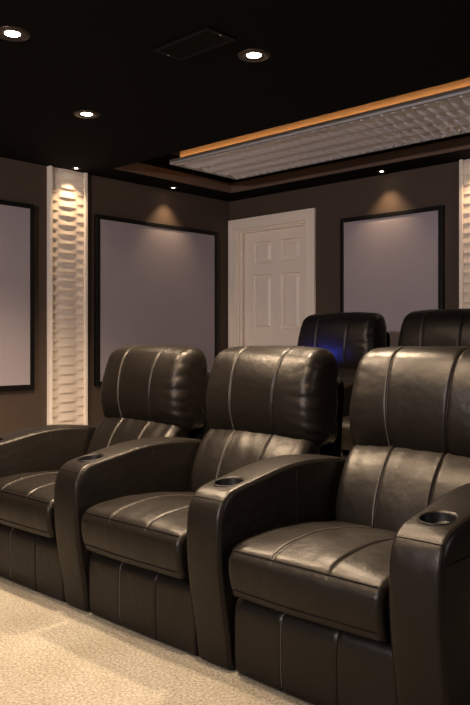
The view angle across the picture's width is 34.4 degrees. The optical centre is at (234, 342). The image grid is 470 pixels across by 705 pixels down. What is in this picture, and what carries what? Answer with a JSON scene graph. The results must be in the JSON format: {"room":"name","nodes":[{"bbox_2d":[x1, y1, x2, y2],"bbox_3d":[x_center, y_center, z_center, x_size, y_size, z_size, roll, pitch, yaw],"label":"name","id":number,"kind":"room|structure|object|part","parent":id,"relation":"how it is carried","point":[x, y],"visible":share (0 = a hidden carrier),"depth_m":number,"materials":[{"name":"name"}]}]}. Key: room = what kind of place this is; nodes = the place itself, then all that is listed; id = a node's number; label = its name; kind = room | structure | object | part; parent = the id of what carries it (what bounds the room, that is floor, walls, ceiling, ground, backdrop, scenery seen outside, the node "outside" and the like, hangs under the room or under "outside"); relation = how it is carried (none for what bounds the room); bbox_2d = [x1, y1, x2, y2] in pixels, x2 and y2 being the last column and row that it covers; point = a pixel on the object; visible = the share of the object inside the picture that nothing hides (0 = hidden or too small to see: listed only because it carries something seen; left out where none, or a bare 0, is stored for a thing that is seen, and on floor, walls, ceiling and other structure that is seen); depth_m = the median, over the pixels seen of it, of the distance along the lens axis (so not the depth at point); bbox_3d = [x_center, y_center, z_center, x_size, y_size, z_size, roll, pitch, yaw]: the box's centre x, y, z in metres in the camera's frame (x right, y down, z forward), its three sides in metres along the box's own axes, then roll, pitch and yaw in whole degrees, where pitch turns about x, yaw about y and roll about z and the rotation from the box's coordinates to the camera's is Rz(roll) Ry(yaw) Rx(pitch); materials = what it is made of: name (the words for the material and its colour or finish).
{"room":"home theater","nodes":[
{"label":"home theater","id":0,"kind":"room"},
{"bbox_2d":[0,157,228,434],"bbox_3d":[-2.777,-0.285,4.402,0.120,2.750,8.040,0,0,43],"label":"wall","id":1,"kind":"structure","parent":0,"point":[20,181],"depth_m":6.04,"materials":[{"name":"brown paint"}]},
{"bbox_2d":[0,199,34,390],"bbox_3d":[-1.969,-0.342,5.141,0.042,1.370,1.370,0,0,43],"label":"acoustic panel","id":2,"kind":"object","parent":1,"relation":"attached to","point":[17,219],"visible":1,"depth_m":5.52,"materials":[{"name":"grey fabric"}]},
{"bbox_2d":[47,166,87,424],"bbox_3d":[-1.292,-0.255,5.858,0.045,2.166,0.345,0,0,43],"label":"panel column","id":3,"kind":"structure","parent":1,"relation":"attached to","point":[67,190],"depth_m":5.85,"materials":[{"name":"beige plastic"}]},
{"bbox_3d":[-1.401,-0.255,5.742,0.045,2.166,0.026,0,0,43],"label":"edge trim","id":4,"kind":"part","parent":3,"relation":"part of","materials":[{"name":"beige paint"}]},
{"bbox_3d":[-1.182,-0.255,5.974,0.045,2.166,0.026,0,0,43],"label":"edge trim","id":5,"kind":"part","parent":3,"relation":"part of","materials":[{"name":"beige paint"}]},
{"bbox_2d":[94,214,217,385],"bbox_3d":[-0.645,-0.342,6.546,0.042,1.370,1.370,0,0,43],"label":"acoustic panel","id":6,"kind":"object","parent":1,"relation":"attached to","point":[155,283],"visible":0.82,"depth_m":6.45,"materials":[{"name":"grey fabric"}]},
{"bbox_2d":[0,576,312,704],"bbox_3d":[-0.898,1.100,1.073,7.380,0.120,5.730,0,0,43],"label":"floor","id":7,"kind":"structure","parent":0,"point":[53,651],"depth_m":2.44,"materials":[{"name":"beige carpet"}]},
{"bbox_2d":[0,345,209,601],"bbox_3d":[-0.670,0.526,3.567,0.786,1.030,0.947,0,0,43],"label":"recliner","id":8,"kind":"object","parent":7,"relation":"on","point":[148,391],"visible":0.57,"depth_m":3.53,"materials":[{"name":"black leather"}]},
{"bbox_2d":[0,470,58,537],"bbox_3d":[-0.716,0.686,3.414,0.553,0.203,0.657,0,0,43],"label":"seat cushion","id":9,"kind":"object","parent":8,"relation":"on","point":[26,499],"depth_m":3.15,"materials":[{"name":"black leather"}]},
{"bbox_3d":[-0.881,0.917,3.239,0.589,0.246,0.066,0,0,43],"label":"footrest panel","id":10,"kind":"part","parent":8,"relation":"part of","materials":[{"name":"black leather"}]},
{"bbox_3d":[-0.931,0.726,3.743,0.157,0.630,0.829,0,0,43],"label":"armrest","id":11,"kind":"part","parent":8,"relation":"part of","materials":[{"name":"black leather"}]},
{"bbox_2d":[87,417,188,453],"bbox_3d":[-0.482,0.519,3.662,0.577,0.350,0.246,0,0,43],"label":"cushion","id":12,"kind":"object","parent":8,"relation":"on","point":[110,431],"depth_m":3.63,"materials":[{"name":"black leather"}]},
{"bbox_2d":[54,346,343,655],"bbox_3d":[-0.116,0.526,3.046,0.786,1.030,0.947,0,0,43],"label":"recliner","id":13,"kind":"object","parent":7,"relation":"on","point":[121,509],"visible":0.73,"depth_m":2.97,"materials":[{"name":"black leather"}]},
{"bbox_3d":[-0.377,0.726,3.221,0.157,0.630,0.829,0,0,43],"label":"armrest","id":14,"kind":"part","parent":13,"relation":"part of","materials":[{"name":"black leather"}]},
{"bbox_2d":[82,492,194,578],"bbox_3d":[-0.162,0.686,2.892,0.553,0.203,0.657,0,0,43],"label":"seat cushion","id":15,"kind":"object","parent":13,"relation":"on","point":[147,532],"depth_m":2.67,"materials":[{"name":"black leather"}]},
{"bbox_3d":[-0.327,0.917,2.717,0.589,0.246,0.066,0,0,43],"label":"footrest panel","id":16,"kind":"part","parent":13,"relation":"part of","materials":[{"name":"black leather"}]},
{"bbox_2d":[190,429,319,491],"bbox_3d":[0.072,0.519,3.140,0.577,0.350,0.246,0,0,43],"label":"cushion","id":17,"kind":"object","parent":13,"relation":"on","point":[220,452],"depth_m":3.12,"materials":[{"name":"black leather"}]},
{"bbox_2d":[187,346,469,704],"bbox_3d":[0.486,0.526,2.478,0.916,1.030,0.944,0,0,43],"label":"recliner","id":18,"kind":"object","parent":7,"relation":"on","point":[317,579],"visible":1,"depth_m":2.31,"materials":[{"name":"black leather"}]},
{"bbox_3d":[0.176,0.726,2.700,0.157,0.630,0.829,0,0,43],"label":"armrest","id":19,"kind":"part","parent":18,"relation":"part of","materials":[{"name":"black leather"}]},
{"bbox_2d":[229,520,396,641],"bbox_3d":[0.394,0.686,2.368,0.553,0.203,0.657,0,0,43],"label":"seat cushion","id":20,"kind":"object","parent":18,"relation":"on","point":[333,575],"depth_m":2.16,"materials":[{"name":"black leather"}]},
{"bbox_3d":[0.229,0.917,2.193,0.589,0.246,0.066,0,0,43],"label":"footrest panel","id":21,"kind":"part","parent":18,"relation":"part of","materials":[{"name":"black leather"}]},
{"bbox_2d":[335,445,469,531],"bbox_3d":[0.628,0.519,2.616,0.577,0.350,0.246,0,0,43],"label":"cushion","id":22,"kind":"object","parent":18,"relation":"on","point":[380,487],"depth_m":2.60,"materials":[{"name":"black leather"}]},
{"bbox_3d":[0.725,0.726,2.183,0.157,0.630,0.829,0,0,43],"label":"armrest","id":23,"kind":"part","parent":18,"relation":"part of","materials":[{"name":"black leather"}]},
{"bbox_2d":[0,0,469,201],"bbox_3d":[-0.120,-1.500,1.899,7.180,0.320,7.800,0,0,43],"label":"ceiling","id":24,"kind":"structure","parent":0,"point":[327,56],"depth_m":3.80,"materials":[{"name":"black paint"}]},
{"bbox_2d":[0,26,30,41],"bbox_3d":[-0.964,-1.336,3.285,0.153,0.008,0.153,0,0,43],"label":"recessed light","id":25,"kind":"object","parent":24,"relation":"in","point":[8,33],"visible":1,"depth_m":3.28,"materials":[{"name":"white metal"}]},
{"bbox_2d":[73,110,99,118],"bbox_3d":[-0.868,-1.336,4.438,0.153,0.008,0.153,0,0,43],"label":"recessed light","id":26,"kind":"object","parent":24,"relation":"in","point":[87,114],"visible":1,"depth_m":4.43,"materials":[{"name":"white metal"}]},
{"bbox_2d":[152,26,235,60],"bbox_3d":[-0.186,-1.333,3.390,0.360,0.014,0.180,0,0,43],"label":"ceiling vent","id":27,"kind":"object","parent":24,"relation":"in","point":[204,39],"visible":1,"depth_m":3.38,"materials":[{"name":"black metal"}]},
{"bbox_2d":[238,49,269,61],"bbox_3d":[0.088,-1.336,3.530,0.153,0.008,0.153,0,0,43],"label":"recessed light","id":28,"kind":"object","parent":24,"relation":"in","point":[249,55],"visible":1,"depth_m":3.52,"materials":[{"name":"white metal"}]},
{"bbox_2d":[113,136,469,192],"bbox_3d":[1.437,-1.383,4.499,5.280,0.084,1.320,0,0,43],"label":"trim","id":29,"kind":"structure","parent":24,"relation":"attached to","point":[462,143],"depth_m":6.04,"materials":[{"name":"brown wood"}]},
{"bbox_3d":[1.437,-1.610,4.499,5.280,0.100,1.320,0,0,43],"label":"ceiling","id":30,"kind":"structure","parent":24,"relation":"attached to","visible":0},
{"bbox_2d":[170,78,469,179],"bbox_3d":[1.387,-1.449,4.440,4.470,0.222,0.735,0,0,43],"label":"ceiling panel","id":31,"kind":"object","parent":30,"relation":"attached to","point":[441,111],"visible":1,"depth_m":4.97,"materials":[{"name":"white"}]},
{"bbox_2d":[229,161,458,313],"bbox_3d":[2.596,-0.285,4.782,7.180,2.750,0.120,0,0,43],"label":"wall","id":32,"kind":"structure","parent":0,"point":[435,185],"depth_m":6.20,"materials":[{"name":"brown paint"}]},
{"bbox_2d":[228,208,315,347],"bbox_3d":[0.353,-0.164,6.877,1.018,1.983,0.146,0,0,43],"label":"door","id":33,"kind":"structure","parent":32,"relation":"in","point":[272,257],"depth_m":6.93,"materials":[{"name":"beige wood"}]},
{"bbox_2d":[340,205,444,346],"bbox_3d":[1.218,-0.342,5.969,0.926,1.370,0.042,0,0,43],"label":"acoustic panel","id":34,"kind":"object","parent":32,"relation":"attached to","point":[392,264],"visible":0.49,"depth_m":5.92,"materials":[{"name":"grey fabric"}]},
{"bbox_2d":[459,159,469,308],"bbox_3d":[1.777,-0.255,5.440,0.345,2.166,0.045,0,0,43],"label":"panel column","id":35,"kind":"structure","parent":32,"relation":"attached to","point":[464,165],"depth_m":5.53,"materials":[{"name":"beige plastic"}]},
{"bbox_3d":[1.661,-0.255,5.549,0.026,2.166,0.045,0,0,43],"label":"edge trim","id":36,"kind":"part","parent":35,"relation":"part of","materials":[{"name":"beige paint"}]},
{"bbox_3d":[1.828,0.994,3.966,7.380,0.332,2.320,0,0,43],"label":"floor","id":37,"kind":"structure","parent":0,"visible":0},
{"bbox_2d":[297,312,389,378],"bbox_3d":[0.428,0.314,4.776,0.786,1.030,0.947,0,0,43],"label":"recliner","id":38,"kind":"object","parent":37,"relation":"on","point":[349,336],"visible":0.13,"depth_m":4.80,"materials":[{"name":"black leather"}]},
{"bbox_2d":[338,368,356,378],"bbox_3d":[0.616,0.307,4.871,0.577,0.350,0.246,0,0,43],"label":"cushion","id":39,"kind":"object","parent":38,"relation":"on","point":[343,373],"depth_m":4.77,"materials":[{"name":"black leather"}]},
{"bbox_2d":[341,308,469,457],"bbox_3d":[1.034,0.314,4.205,0.916,1.030,0.944,0,0,43],"label":"recliner","id":40,"kind":"object","parent":37,"relation":"on","point":[435,327],"visible":0.09,"depth_m":4.34,"materials":[{"name":"black leather"}]},
{"bbox_3d":[0.778,0.705,3.920,0.589,0.246,0.066,0,0,43],"label":"footrest panel","id":41,"kind":"part","parent":40,"relation":"part of","materials":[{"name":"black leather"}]},
{"bbox_2d":[341,416,352,450],"bbox_3d":[0.942,0.474,4.095,0.553,0.203,0.657,0,0,43],"label":"seat cushion","id":42,"kind":"object","parent":40,"relation":"on","point":[346,445],"depth_m":4.00,"materials":[{"name":"black leather"}]},
{"bbox_3d":[0.725,0.514,4.427,0.157,0.630,0.829,0,0,43],"label":"armrest","id":43,"kind":"part","parent":40,"relation":"part of","materials":[{"name":"black leather"}]}
]}

